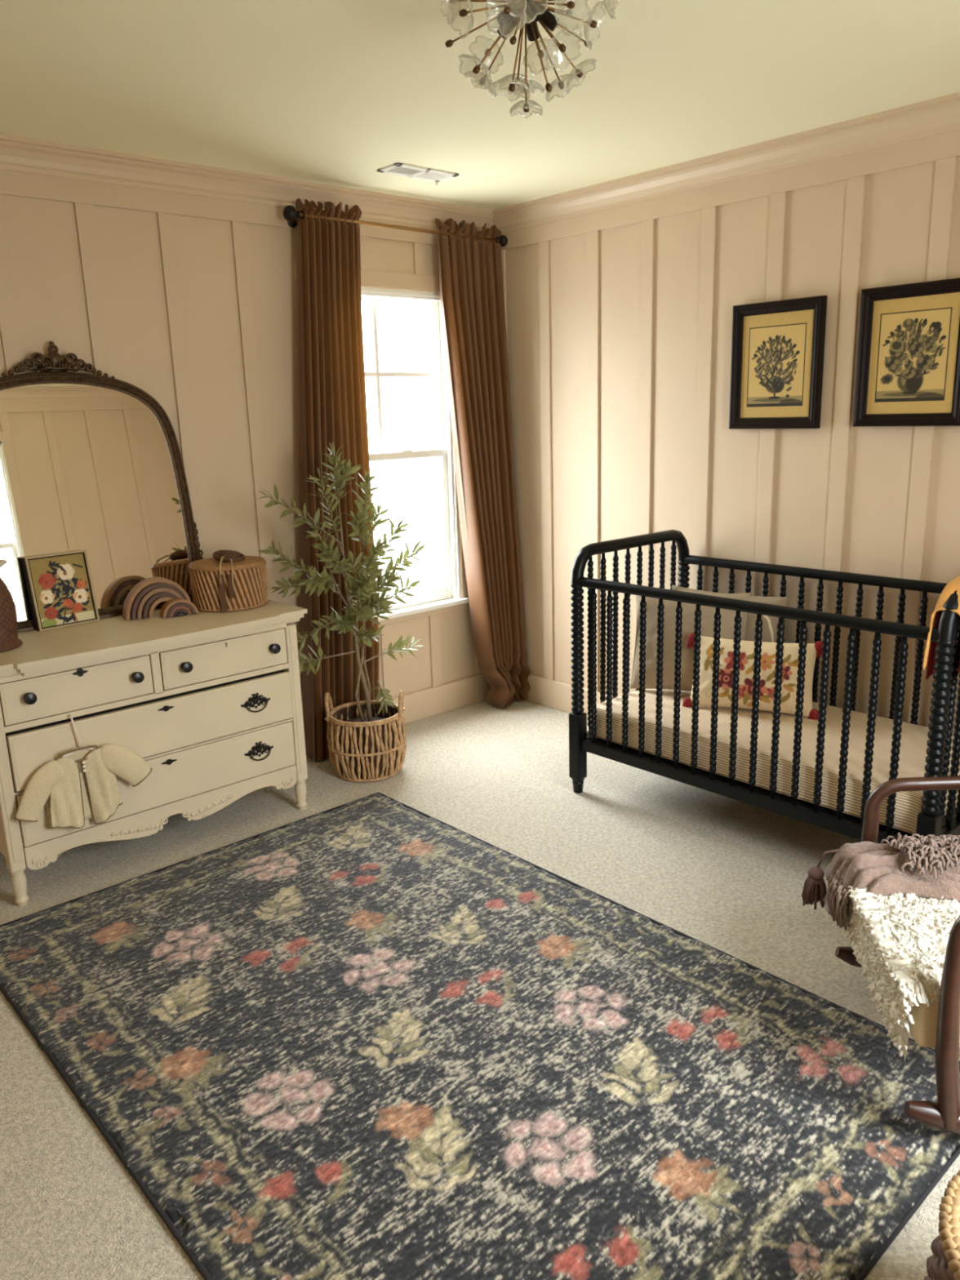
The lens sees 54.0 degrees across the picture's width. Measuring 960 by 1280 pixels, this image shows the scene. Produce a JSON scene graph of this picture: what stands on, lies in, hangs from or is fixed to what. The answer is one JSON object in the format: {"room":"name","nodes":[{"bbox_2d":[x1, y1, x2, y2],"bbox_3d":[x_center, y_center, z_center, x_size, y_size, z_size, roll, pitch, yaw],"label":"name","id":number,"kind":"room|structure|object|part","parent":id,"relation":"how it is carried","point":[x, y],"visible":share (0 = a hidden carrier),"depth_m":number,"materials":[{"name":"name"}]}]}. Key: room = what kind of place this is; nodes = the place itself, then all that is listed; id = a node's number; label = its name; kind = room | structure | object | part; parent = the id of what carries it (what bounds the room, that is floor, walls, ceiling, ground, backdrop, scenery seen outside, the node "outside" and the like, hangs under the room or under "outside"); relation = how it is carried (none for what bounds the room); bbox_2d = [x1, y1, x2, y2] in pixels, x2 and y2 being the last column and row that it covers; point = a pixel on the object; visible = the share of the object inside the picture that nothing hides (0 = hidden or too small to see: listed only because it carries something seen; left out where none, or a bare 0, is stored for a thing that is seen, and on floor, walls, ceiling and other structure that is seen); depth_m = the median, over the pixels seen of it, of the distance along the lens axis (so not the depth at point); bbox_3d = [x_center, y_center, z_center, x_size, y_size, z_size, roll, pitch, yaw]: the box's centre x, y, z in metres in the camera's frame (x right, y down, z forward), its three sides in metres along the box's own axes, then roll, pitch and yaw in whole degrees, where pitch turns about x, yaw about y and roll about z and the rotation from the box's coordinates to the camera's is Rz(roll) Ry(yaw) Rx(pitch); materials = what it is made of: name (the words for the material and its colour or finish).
{"room":"bedroom","nodes":[
{"label":"bedroom","id":0,"kind":"room"},
{"bbox_2d":[0,168,482,719],"bbox_3d":[-1.241,-0.585,3.790,3.760,2.440,0.132,-14,18,-40],"label":"wall","id":1,"kind":"structure","parent":0,"point":[189,301],"depth_m":3.73,"materials":[{"name":"paint"}]},
{"bbox_3d":[-1.232,-1.637,3.486,3.520,0.092,0.012,-14,18,-40],"label":"rail","id":2,"kind":"part","parent":1,"relation":"part of","materials":[{"name":"paint"}]},
{"bbox_2d":[0,133,493,231],"bbox_3d":[-1.215,-1.709,3.447,3.520,0.095,0.070,-14,18,-40],"label":"trim","id":3,"kind":"structure","parent":1,"relation":"attached to","point":[17,153],"depth_m":3.59,"materials":[{"name":"beige paint"}]},
{"bbox_3d":[-0.433,-1.618,4.231,0.920,0.070,0.012,-14,18,-40],"label":"window rail","id":4,"kind":"part","parent":1,"relation":"part of","materials":[{"name":"paint"}]},
{"bbox_2d":[282,204,507,246],"bbox_3d":[-0.347,-1.821,4.181,1.227,0.068,0.111,-14,18,-40],"label":"curtain rod","id":5,"kind":"object","parent":1,"relation":"attached to","point":[290,213],"visible":0.91,"depth_m":4.04,"materials":[{"name":"gold metal"}]},
{"bbox_2d":[295,198,378,760],"bbox_3d":[-0.630,-0.651,4.109,0.450,2.359,0.146,-14,18,-40],"label":"curtain","id":6,"kind":"object","parent":5,"relation":"hanging from","point":[332,400],"visible":0.7,"depth_m":4.03,"materials":[{"name":"fabric"}]},
{"bbox_3d":[-0.322,-1.823,4.170,1.110,0.016,0.015,-14,18,-40],"label":"rod","id":7,"kind":"part","parent":5,"relation":"part of","materials":[{"name":"gold metal"}]},
{"bbox_2d":[435,217,529,707],"bbox_3d":[0.037,-0.801,4.637,0.408,2.359,0.212,-14,18,-40],"label":"curtain","id":8,"kind":"object","parent":5,"relation":"hanging from","point":[472,299],"visible":1,"depth_m":4.63,"materials":[{"name":"fabric"}]},
{"bbox_2d":[360,286,468,621],"bbox_3d":[-0.441,-0.860,4.452,0.840,1.507,0.160,-14,18,-40],"label":"window","id":9,"kind":"structure","parent":1,"relation":"in","point":[451,594],"depth_m":4.63,"materials":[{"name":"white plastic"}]},
{"bbox_3d":[-0.481,-1.218,4.398,0.764,0.747,0.028,-14,18,-40],"label":"sash","id":10,"kind":"part","parent":9,"relation":"part of","materials":[{"name":"white plastic"}]},
{"bbox_3d":[-0.438,-0.520,4.543,0.764,0.756,0.030,-14,18,-40],"label":"sash","id":11,"kind":"part","parent":9,"relation":"part of","materials":[{"name":"white plastic"}]},
{"bbox_3d":[-0.420,-0.140,4.628,0.840,0.024,0.160,-14,18,-40],"label":"sill","id":12,"kind":"part","parent":9,"relation":"part of","materials":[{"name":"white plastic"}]},
{"bbox_3d":[-0.389,-0.116,4.599,0.920,0.055,0.012,-14,18,-40],"label":"window rail","id":13,"kind":"part","parent":1,"relation":"part of","materials":[{"name":"paint"}]},
{"bbox_2d":[385,673,489,724],"bbox_3d":[-1.164,0.539,4.016,3.520,0.147,0.022,-14,18,-40],"label":"baseboard","id":14,"kind":"structure","parent":1,"relation":"attached to","point":[431,701],"depth_m":4.86,"materials":[{"name":"beige paint"}]},
{"bbox_3d":[-0.100,-0.939,4.688,0.040,1.485,0.012,-14,18,-40],"label":"window rail","id":15,"kind":"part","parent":1,"relation":"part of","materials":[{"name":"paint"}]},
{"bbox_2d":[0,0,959,210],"bbox_3d":[0.088,-1.497,2.015,3.760,0.100,4.200,-14,18,-40],"label":"ceiling","id":16,"kind":"structure","parent":0,"point":[330,92],"depth_m":2.72,"materials":[{"name":"beige paint"}]},
{"bbox_2d":[377,162,458,185],"bbox_3d":[-0.243,-1.846,3.734,0.310,0.022,0.135,-14,18,-40],"label":"ceiling vent","id":17,"kind":"object","parent":16,"relation":"in","point":[398,169],"visible":1,"depth_m":3.72,"materials":[{"name":"white plastic"}]},
{"bbox_2d":[440,0,616,115],"bbox_3d":[0.101,-1.286,1.997,0.392,0.302,0.376,-14,18,-40],"label":"ceiling light","id":18,"kind":"object","parent":16,"relation":"attached to","point":[529,11],"visible":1,"depth_m":2.00,"materials":[{"name":"glass"}]},
{"bbox_2d":[440,0,461,24],"bbox_3d":[-0.060,-1.391,2.045,0.035,0.086,0.087,4,15,21],"label":"flower","id":19,"kind":"object","parent":18,"relation":"on","point":[451,2],"depth_m":2.05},
{"bbox_2d":[448,0,473,39],"bbox_3d":[-0.038,-1.281,1.927,0.043,0.083,0.084,-14,18,-40],"label":"flower","id":20,"kind":"object","parent":18,"relation":"on","point":[463,12],"depth_m":1.92,"materials":[{"name":"glass"}]},
{"bbox_2d":[458,53,491,88],"bbox_3d":[-0.012,-1.192,1.978,0.069,0.062,0.086,-14,18,-40],"label":"flower","id":21,"kind":"object","parent":18,"relation":"on","point":[476,69],"depth_m":1.97,"materials":[{"name":"glass"}]},
{"bbox_3d":[0.003,-1.318,2.021,0.139,0.050,0.004,2,14,16],"label":"rod","id":22,"kind":"part","parent":18,"relation":"part of","materials":[{"name":"gold metal"}]},
{"bbox_2d":[464,71,497,96],"bbox_3d":[0.002,-1.222,2.072,0.086,0.061,0.069,-14,18,-40],"label":"flower","id":23,"kind":"object","parent":18,"relation":"on","point":[482,81],"depth_m":2.06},
{"bbox_3d":[0.007,-1.371,2.019,0.133,0.030,0.004,4,15,23],"label":"rod","id":24,"kind":"part","parent":18,"relation":"part of","materials":[{"name":"gold metal"}]},
{"bbox_2d":[468,37,502,72],"bbox_3d":[0.017,-1.332,2.142,0.085,0.084,0.042,-14,18,-40],"label":"flower","id":25,"kind":"object","parent":18,"relation":"on","point":[486,51],"depth_m":2.14,"materials":[{"name":"glass"}]},
{"bbox_3d":[0.021,-1.310,1.952,0.117,0.037,0.004,-9,16,-27],"label":"rod","id":26,"kind":"part","parent":18,"relation":"part of","materials":[{"name":"gold metal"}]},
{"bbox_3d":[0.037,-1.262,1.981,0.090,0.114,0.036,-14,18,-40],"label":"rod","id":27,"kind":"part","parent":18,"relation":"part of","materials":[{"name":"gold metal"}]},
{"bbox_3d":[0.044,-1.278,2.033,0.031,0.107,0.084,-14,18,-40],"label":"rod","id":28,"kind":"part","parent":18,"relation":"part of","materials":[{"name":"gold metal"}]},
{"bbox_2d":[497,17,518,39],"bbox_3d":[0.063,-1.321,2.018,0.058,0.052,0.026,9,17,36],"label":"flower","id":29,"kind":"object","parent":18,"relation":"attached to","point":[512,25],"depth_m":2.02,"materials":[{"name":"glass"}]},
{"bbox_2d":[497,2,520,27],"bbox_3d":[0.062,-1.310,1.970,0.058,0.052,0.027,-11,17,-33],"label":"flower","id":30,"kind":"object","parent":18,"relation":"attached to","point":[510,20],"depth_m":1.96,"materials":[{"name":"glass"}]},
{"bbox_2d":[492,77,530,99],"bbox_3d":[0.066,-1.177,2.009,0.085,0.037,0.087,-14,18,-40],"label":"flower","id":31,"kind":"object","parent":18,"relation":"on","point":[512,86],"depth_m":2.00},
{"bbox_3d":[0.072,-1.287,1.912,0.004,0.059,0.125,2,14,16],"label":"rod","id":32,"kind":"part","parent":18,"relation":"part of","materials":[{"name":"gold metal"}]},
{"bbox_2d":[498,73,535,93],"bbox_3d":[0.083,-1.243,2.111,0.084,0.059,0.072,5,15,24],"label":"flower","id":33,"kind":"object","parent":18,"relation":"on","point":[516,82],"depth_m":2.10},
{"bbox_3d":[0.080,-1.251,1.999,0.033,0.133,0.004,-9,15,-27],"label":"rod","id":34,"kind":"part","parent":18,"relation":"part of","materials":[{"name":"gold metal"}]},
{"bbox_3d":[0.079,-1.270,1.940,0.004,0.086,0.090,2,14,16],"label":"rod","id":35,"kind":"part","parent":18,"relation":"part of","materials":[{"name":"gold metal"}]},
{"bbox_3d":[0.089,-1.289,2.055,0.004,0.098,0.076,-4,14,-9],"label":"rod","id":36,"kind":"part","parent":18,"relation":"part of","materials":[{"name":"gold metal"}]},
{"bbox_3d":[0.098,-1.238,2.017,0.008,0.165,0.009,-14,18,-40],"label":"rod","id":37,"kind":"part","parent":18,"relation":"part of","materials":[{"name":"gold metal"}]},
{"bbox_2d":[509,99,542,115],"bbox_3d":[0.100,-1.154,2.041,0.078,0.028,0.078,-14,18,-40],"label":"flower","id":38,"kind":"object","parent":18,"relation":"on","point":[526,107],"depth_m":2.03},
{"bbox_2d":[507,79,545,94],"bbox_3d":[0.102,-1.212,2.074,0.086,0.042,0.085,-14,18,-40],"label":"flower","id":39,"kind":"object","parent":18,"relation":"on","point":[516,82],"depth_m":2.07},
{"bbox_2d":[524,20,539,41],"bbox_3d":[0.110,-1.326,2.032,0.027,0.052,0.058,3,15,19],"label":"socket","id":40,"kind":"object","parent":18,"relation":"attached to","point":[528,27],"depth_m":2.03,"materials":[{"name":"brown metal"}]},
{"bbox_2d":[523,0,542,22],"bbox_3d":[0.109,-1.307,1.954,0.027,0.052,0.058,-6,14,-16],"label":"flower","id":41,"kind":"object","parent":18,"relation":"attached to","point":[531,7],"depth_m":1.94,"materials":[{"name":"glass"}]},
{"bbox_3d":[0.124,-1.248,1.993,0.016,0.140,0.045,-14,18,-40],"label":"rod","id":42,"kind":"part","parent":18,"relation":"part of","materials":[{"name":"gold metal"}]},
{"bbox_2d":[523,38,560,75],"bbox_3d":[0.139,-1.326,2.138,0.088,0.082,0.042,1,14,12],"label":"flower","id":43,"kind":"object","parent":18,"relation":"on","point":[541,51],"depth_m":2.13,"materials":[{"name":"glass"}]},
{"bbox_3d":[0.144,-1.286,2.054,0.101,0.110,0.014,-14,18,-40],"label":"rod","id":44,"kind":"part","parent":18,"relation":"part of","materials":[{"name":"gold metal"}]},
{"bbox_2d":[538,4,559,31],"bbox_3d":[0.139,-1.317,1.992,0.058,0.052,0.027,-1,14,2],"label":"socket","id":45,"kind":"object","parent":18,"relation":"attached to","point":[548,20],"depth_m":1.98,"materials":[{"name":"brown metal"}]},
{"bbox_3d":[0.137,-1.266,1.948,0.004,0.099,0.098,-11,17,-34],"label":"rod","id":46,"kind":"part","parent":18,"relation":"part of","materials":[{"name":"gold metal"}]},
{"bbox_3d":[0.198,-1.355,1.988,0.145,0.013,0.004,-2,14,-2],"label":"rod","id":47,"kind":"part","parent":18,"relation":"part of","materials":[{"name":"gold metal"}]},
{"bbox_3d":[0.143,-1.293,1.912,0.004,0.054,0.138,-9,16,-27],"label":"rod","id":48,"kind":"part","parent":18,"relation":"part of","materials":[{"name":"gold metal"}]},
{"bbox_3d":[0.155,-1.383,2.061,0.004,0.028,0.144,8,17,36],"label":"rod","id":49,"kind":"part","parent":18,"relation":"part of","materials":[{"name":"gold metal"}]},
{"bbox_3d":[0.162,-1.269,2.001,0.094,0.116,0.004,-1,14,4],"label":"rod","id":50,"kind":"part","parent":18,"relation":"part of","materials":[{"name":"gold metal"}]},
{"bbox_2d":[545,73,579,102],"bbox_3d":[0.185,-1.238,2.110,0.067,0.059,0.090,-14,18,-40],"label":"flower","id":51,"kind":"object","parent":18,"relation":"on","point":[561,85],"depth_m":2.10,"materials":[{"name":"glass"}]},
{"bbox_2d":[545,27,581,71],"bbox_3d":[0.171,-1.202,1.916,0.090,0.061,0.065,-14,18,-40],"label":"flower","id":52,"kind":"object","parent":18,"relation":"on","point":[562,47],"depth_m":1.92,"materials":[{"name":"glass"}]},
{"bbox_3d":[0.176,-1.309,1.971,0.113,0.050,0.004,2,14,16],"label":"rod","id":53,"kind":"part","parent":18,"relation":"part of","materials":[{"name":"gold metal"}]},
{"bbox_3d":[0.177,-1.327,2.036,0.129,0.049,0.004,-9,16,-27],"label":"rod","id":54,"kind":"part","parent":18,"relation":"part of","materials":[{"name":"gold metal"}]},
{"bbox_2d":[565,58,596,94],"bbox_3d":[0.217,-1.206,2.013,0.078,0.056,0.077,-14,18,-40],"label":"flower","id":55,"kind":"object","parent":18,"relation":"on","point":[579,73],"depth_m":2.01,"materials":[{"name":"glass"}]},
{"bbox_2d":[583,0,605,49],"bbox_3d":[0.238,-1.280,1.959,0.043,0.080,0.089,1,14,12],"label":"flower","id":56,"kind":"object","parent":18,"relation":"on","point":[593,24],"depth_m":1.95,"materials":[{"name":"glass"}]},
{"bbox_2d":[603,0,616,19],"bbox_3d":[0.275,-1.363,1.989,0.029,0.089,0.084,-2,14,0],"label":"flower","id":57,"kind":"object","parent":18,"relation":"on","point":[606,7],"depth_m":2.01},
{"bbox_2d":[0,699,959,1279],"bbox_3d":[0.161,0.959,2.617,3.760,0.080,4.200,-14,18,-40],"label":"floor","id":58,"kind":"structure","parent":0,"point":[729,875],"depth_m":3.16,"materials":[{"name":"carpet"}]},
{"bbox_2d":[0,599,307,906],"bbox_3d":[-1.252,0.340,3.458,1.190,0.803,0.579,-14,18,-40],"label":"dresser","id":59,"kind":"object","parent":58,"relation":"on","point":[211,701],"visible":0.86,"depth_m":3.26,"materials":[{"name":"beige paint"}]},
{"bbox_2d":[0,559,22,652],"bbox_3d":[-1.618,-0.113,3.055,0.206,0.288,0.206,-14,18,-40],"label":"woven vase","id":60,"kind":"object","parent":59,"relation":"on","point":[9,640],"visible":1,"depth_m":3.04,"materials":[{"name":"wicker"}]},
{"bbox_3d":[-1.621,-0.235,3.025,0.188,0.036,0.188,-14,18,-40],"label":"lid","id":61,"kind":"part","parent":60,"relation":"part of","materials":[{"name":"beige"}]},
{"bbox_3d":[-1.488,0.797,3.043,0.048,0.128,0.048,-14,18,-40],"label":"leg","id":62,"kind":"part","parent":59,"relation":"part of","materials":[{"name":"beige paint"}]},
{"bbox_3d":[-1.401,0.181,2.930,0.039,0.038,0.035,-14,18,-40],"label":"knob","id":63,"kind":"part","parent":59,"relation":"part of","materials":[{"name":"black"}]},
{"bbox_2d":[21,550,99,631],"bbox_3d":[-1.504,-0.179,3.381,0.078,0.264,0.217,11,19,43],"label":"painting","id":64,"kind":"object","parent":59,"relation":"on","point":[60,586],"visible":1,"depth_m":3.37,"materials":[{"name":"multicoloured paper"}]},
{"bbox_3d":[-1.304,0.157,3.062,0.476,0.133,0.035,-14,18,-40],"label":"drawer","id":65,"kind":"part","parent":59,"relation":"part of","materials":[{"name":"beige paint"}]},
{"bbox_2d":[57,714,99,759],"bbox_3d":[-1.312,0.319,3.045,0.204,0.160,0.030,-14,18,-40],"label":"hanger","id":66,"kind":"object","parent":59,"relation":"hanging from","point":[70,715],"visible":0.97,"depth_m":3.04,"materials":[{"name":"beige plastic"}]},
{"bbox_2d":[14,743,151,829],"bbox_3d":[-1.286,0.481,3.072,0.447,0.281,0.050,-14,18,-40],"label":"cardigan","id":67,"kind":"object","parent":66,"relation":"hanging from","point":[76,788],"visible":1,"depth_m":3.06,"materials":[{"name":"beige"}]},
{"bbox_3d":[-1.333,0.498,3.025,0.110,0.251,0.031,-14,18,-40],"label":"panel","id":68,"kind":"part","parent":67,"relation":"part of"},
{"bbox_3d":[-1.309,0.472,3.078,0.220,0.245,0.008,-14,18,-40],"label":"panel","id":69,"kind":"part","parent":67,"relation":"part of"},
{"bbox_3d":[-1.242,0.479,3.109,0.111,0.259,0.039,-14,18,-40],"label":"panel","id":70,"kind":"part","parent":67,"relation":"part of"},
{"bbox_2d":[0,341,203,631],"bbox_3d":[-1.468,-0.566,3.406,0.930,0.992,0.113,-14,18,-40],"label":"arched mirror","id":71,"kind":"object","parent":59,"relation":"on","point":[91,463],"visible":0.88,"depth_m":3.45,"materials":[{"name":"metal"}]},
{"bbox_3d":[-1.147,0.124,3.153,0.039,0.038,0.035,-14,18,-40],"label":"knob","id":72,"kind":"part","parent":59,"relation":"part of","materials":[{"name":"black"}]},
{"bbox_3d":[-1.099,0.297,3.272,0.999,0.182,0.035,-14,18,-40],"label":"drawer","id":73,"kind":"part","parent":59,"relation":"part of","materials":[{"name":"beige paint"}]},
{"bbox_3d":[-1.099,0.485,3.324,0.999,0.176,0.035,-14,18,-40],"label":"drawer","id":74,"kind":"part","parent":59,"relation":"part of","materials":[{"name":"beige paint"}]},
{"bbox_2d":[122,577,198,620],"bbox_3d":[-1.191,-0.158,3.496,0.250,0.140,0.115,-11,17,-35],"label":"rainbow stacker","id":75,"kind":"object","parent":59,"relation":"on","point":[142,599],"visible":1,"depth_m":3.48,"materials":[{"name":"beige wood"}]},
{"bbox_3d":[-1.018,0.094,3.265,0.039,0.038,0.035,-14,18,-40],"label":"knob","id":76,"kind":"part","parent":59,"relation":"part of","materials":[{"name":"black"}]},
{"bbox_3d":[-0.920,0.063,3.398,0.486,0.133,0.035,-14,18,-40],"label":"drawer","id":77,"kind":"part","parent":59,"relation":"part of","materials":[{"name":"beige paint"}]},
{"bbox_2d":[187,550,268,612],"bbox_3d":[-0.976,-0.243,3.656,0.295,0.213,0.295,4,15,22],"label":"lidded basket","id":78,"kind":"object","parent":59,"relation":"on","point":[229,580],"visible":0.99,"depth_m":3.55,"materials":[{"name":"wicker"}]},
{"bbox_3d":[-0.951,-0.263,3.553,0.050,0.105,0.117,-3,14,-7],"label":"cord","id":79,"kind":"part","parent":78,"relation":"part of","materials":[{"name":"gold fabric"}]},
{"bbox_3d":[-0.977,-0.305,3.641,0.286,0.015,0.286,-14,18,-40],"label":"lid","id":80,"kind":"part","parent":78,"relation":"part of","materials":[{"name":"wicker"}]},
{"bbox_3d":[-0.966,-0.322,3.623,0.123,0.046,0.122,-14,18,-40],"label":"lid knob","id":81,"kind":"part","parent":78,"relation":"part of","materials":[{"name":"wicker"}]},
{"bbox_3d":[-0.830,0.225,3.480,0.122,0.059,0.010,-14,18,-40],"label":"drawer pull","id":82,"kind":"part","parent":59,"relation":"part of","materials":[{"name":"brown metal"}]},
{"bbox_3d":[-0.829,0.410,3.532,0.122,0.059,0.010,-14,18,-40],"label":"drawer pull","id":83,"kind":"part","parent":59,"relation":"part of","materials":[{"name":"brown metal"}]},
{"bbox_3d":[-0.761,0.031,3.490,0.039,0.038,0.035,-14,18,-40],"label":"knob","id":84,"kind":"part","parent":59,"relation":"part of","materials":[{"name":"black"}]},
{"bbox_3d":[-0.708,0.607,3.724,0.048,0.128,0.048,-14,18,-40],"label":"leg","id":85,"kind":"part","parent":59,"relation":"part of","materials":[{"name":"beige paint"}]},
{"bbox_2d":[324,689,406,782],"bbox_3d":[-0.489,0.396,4.062,0.341,0.363,0.340,-14,18,-40],"label":"basket","id":86,"kind":"object","parent":58,"relation":"on","point":[373,751],"visible":0.98,"depth_m":3.96,"materials":[{"name":"brown"}]},
{"bbox_3d":[-0.643,0.279,4.033,0.037,0.114,0.134,-2,14,0],"label":"handle","id":87,"kind":"part","parent":86,"relation":"part of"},
{"bbox_2d":[257,442,426,722],"bbox_3d":[-0.532,-0.195,3.854,0.292,1.212,0.827,7,16,31],"label":"tree","id":88,"kind":"object","parent":86,"relation":"in","point":[359,584],"visible":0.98,"depth_m":3.84,"materials":[{"name":"green plant"}]},
{"bbox_3d":[-0.343,0.271,4.031,0.037,0.114,0.134,-2,14,0],"label":"handle","id":89,"kind":"part","parent":86,"relation":"part of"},
{"bbox_2d":[0,791,959,1279],"bbox_3d":[-0.183,0.954,2.482,1.551,0.015,2.398,-14,18,-40],"label":"area rug","id":90,"kind":"object","parent":58,"relation":"on","point":[372,1037],"visible":0.99,"depth_m":2.20,"materials":[{"name":"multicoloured carpet"}]},
{"bbox_2d":[568,529,959,843],"bbox_3d":[1.098,0.176,3.422,0.737,1.004,1.429,-14,18,-40],"label":"crib","id":91,"kind":"object","parent":58,"relation":"on","point":[932,820],"visible":0.82,"depth_m":3.26,"materials":[{"name":"black"}]},
{"bbox_3d":[0.381,0.032,3.675,0.051,0.535,0.050,-14,18,-40],"label":"post","id":92,"kind":"part","parent":91,"relation":"part of","materials":[{"name":"black"}]},
{"bbox_3d":[0.624,-0.349,3.818,0.730,0.146,0.046,-14,18,-40],"label":"rail","id":93,"kind":"part","parent":91,"relation":"part of","materials":[{"name":"black"}]},
{"bbox_3d":[0.886,-0.092,4.117,0.051,0.535,0.050,-14,18,-40],"label":"post","id":94,"kind":"part","parent":91,"relation":"part of","materials":[{"name":"black"}]},
{"bbox_3d":[0.853,0.518,3.269,0.026,0.045,1.375,-14,18,-40],"label":"rail","id":95,"kind":"part","parent":91,"relation":"part of","materials":[{"name":"black"}]},
{"bbox_3d":[0.834,-0.118,3.114,0.039,0.039,1.375,-14,18,-40],"label":"rail","id":96,"kind":"part","parent":91,"relation":"part of","materials":[{"name":"black"}]},
{"bbox_2d":[595,688,959,833],"bbox_3d":[1.103,0.366,3.468,0.639,0.135,1.303,-14,18,-40],"label":"mattress","id":97,"kind":"object","parent":91,"relation":"on","point":[913,754],"visible":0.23,"depth_m":3.27,"materials":[{"name":"fabric"}]},
{"bbox_2d":[630,592,751,691],"bbox_3d":[0.839,0.008,3.786,0.460,0.415,0.174,4,15,23],"label":"square pillow","id":98,"kind":"object","parent":97,"relation":"on","point":[727,622],"visible":0.49,"depth_m":3.74,"materials":[{"name":"beige fabric"}]},
{"bbox_2d":[672,585,787,642],"bbox_3d":[0.993,-0.002,3.846,0.500,0.397,0.158,10,18,39],"label":"striped pillow","id":99,"kind":"object","parent":97,"relation":"on","point":[769,626],"visible":0.06,"depth_m":3.69,"materials":[{"name":"fabric"}]},
{"bbox_2d":[682,632,823,719],"bbox_3d":[1.032,0.142,3.573,0.517,0.302,0.161,4,15,23],"label":"lumbar pillow","id":100,"kind":"object","parent":97,"relation":"on","point":[789,674],"visible":0.69,"depth_m":3.52,"materials":[{"name":"fabric"}]},
{"bbox_3d":[1.340,-0.241,3.555,0.039,0.039,1.375,-14,18,-40],"label":"rail","id":101,"kind":"part","parent":91,"relation":"part of","materials":[{"name":"black"}]},
{"bbox_3d":[1.303,0.248,2.679,0.051,0.535,0.050,-14,18,-40],"label":"post","id":102,"kind":"part","parent":91,"relation":"part of","materials":[{"name":"black"}]},
{"bbox_2d":[923,575,959,686],"bbox_3d":[1.510,-0.014,2.818,0.677,0.413,0.139,-14,18,-40],"label":"throw","id":103,"kind":"object","parent":91,"relation":"on","point":[953,585],"visible":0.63,"depth_m":2.64,"materials":[{"name":"yellow fabric"}]},
{"bbox_3d":[1.249,0.022,2.627,0.028,0.128,0.007,-14,18,-40],"label":"tie cord","id":104,"kind":"part","parent":103,"relation":"part of","materials":[{"name":"yellow fabric"}]},
{"bbox_3d":[1.547,-0.132,2.821,0.730,0.146,0.046,-14,18,-40],"label":"rail","id":105,"kind":"part","parent":91,"relation":"part of","materials":[{"name":"black"}]},
{"bbox_3d":[1.567,0.560,2.991,0.683,0.045,0.028,-14,18,-40],"label":"rail","id":106,"kind":"part","parent":91,"relation":"part of","materials":[{"name":"black"}]},
{"bbox_2d":[835,776,959,1135],"bbox_3d":[1.379,0.639,2.095,0.958,0.731,0.658,0,14,8],"label":"rocking chair","id":107,"kind":"object","parent":58,"relation":"on","point":[936,1025],"visible":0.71,"depth_m":1.90,"materials":[{"name":"brown wood"}]},
{"bbox_2d":[836,870,959,1061],"bbox_3d":[1.152,0.704,2.100,0.592,0.194,0.547,0,14,8],"label":"cover","id":108,"kind":"object","parent":107,"relation":"on","point":[900,941],"visible":0.64,"depth_m":2.04,"materials":[{"name":"fabric"}]},
{"bbox_2d":[801,832,959,930],"bbox_3d":[1.081,0.593,2.306,0.513,0.235,0.276,-1,14,4],"label":"knitted throw","id":109,"kind":"object","parent":108,"relation":"on","point":[928,866],"visible":1,"depth_m":2.26,"materials":[{"name":"fabric"}]},
{"bbox_3d":[1.245,0.590,2.417,0.523,0.524,0.050,0,14,8],"label":"arm","id":110,"kind":"part","parent":107,"relation":"part of","materials":[{"name":"brown wood"}]},
{"bbox_2d":[908,992,959,1048],"bbox_3d":[1.189,0.710,2.113,0.545,0.135,0.515,0,14,8],"label":"seat cushion","id":111,"kind":"object","parent":107,"relation":"on","point":[930,1028],"depth_m":1.89,"materials":[{"name":"beige fabric"}]},
{"bbox_3d":[1.168,0.735,1.835,0.523,0.524,0.058,0,14,8],"label":"arm","id":112,"kind":"part","parent":107,"relation":"part of","materials":[{"name":"brown wood"}]},
{"bbox_2d":[924,1169,959,1279],"bbox_3d":[0.901,1.036,1.373,0.464,0.317,0.465,-14,18,-40],"label":"basket","id":113,"kind":"object","parent":58,"relation":"on","point":[944,1264],"visible":1,"depth_m":1.42,"materials":[{"name":"wicker"}]},
{"bbox_2d":[500,129,959,733],"bbox_3d":[1.508,-0.582,3.447,0.132,2.440,4.080,-14,18,-40],"label":"wall","id":114,"kind":"structure","parent":0,"point":[619,319],"depth_m":3.83,"materials":[{"name":"paint"}]},
{"bbox_2d":[527,674,612,718],"bbox_3d":[1.460,0.535,3.713,0.022,0.147,3.938,-14,18,-40],"label":"baseboard","id":115,"kind":"structure","parent":114,"relation":"attached to","point":[553,694],"depth_m":4.87,"materials":[{"name":"beige paint"}]},
{"bbox_2d":[492,92,959,232],"bbox_3d":[1.368,-1.714,3.154,0.070,0.095,3.960,-14,18,-40],"label":"trim","id":116,"kind":"structure","parent":114,"relation":"attached to","point":[939,115],"depth_m":3.53,"materials":[{"name":"beige paint"}]},
{"bbox_3d":[1.392,-1.643,3.191,0.012,0.092,3.960,-14,18,-40],"label":"rail","id":117,"kind":"part","parent":114,"relation":"part of","materials":[{"name":"paint"}]},
{"bbox_2d":[728,295,827,429],"bbox_3d":[1.133,-1.053,3.616,0.030,0.472,0.383,-14,18,-40],"label":"framed print","id":118,"kind":"object","parent":114,"relation":"attached to","point":[778,347],"visible":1,"depth_m":3.61,"materials":[{"name":"black wood"}]},
{"bbox_2d":[852,277,959,426],"bbox_3d":[1.484,-0.977,3.237,0.030,0.472,0.383,-14,18,-40],"label":"framed print","id":119,"kind":"object","parent":114,"relation":"attached to","point":[908,364],"visible":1,"depth_m":3.25,"materials":[{"name":"black wood"}]}
]}

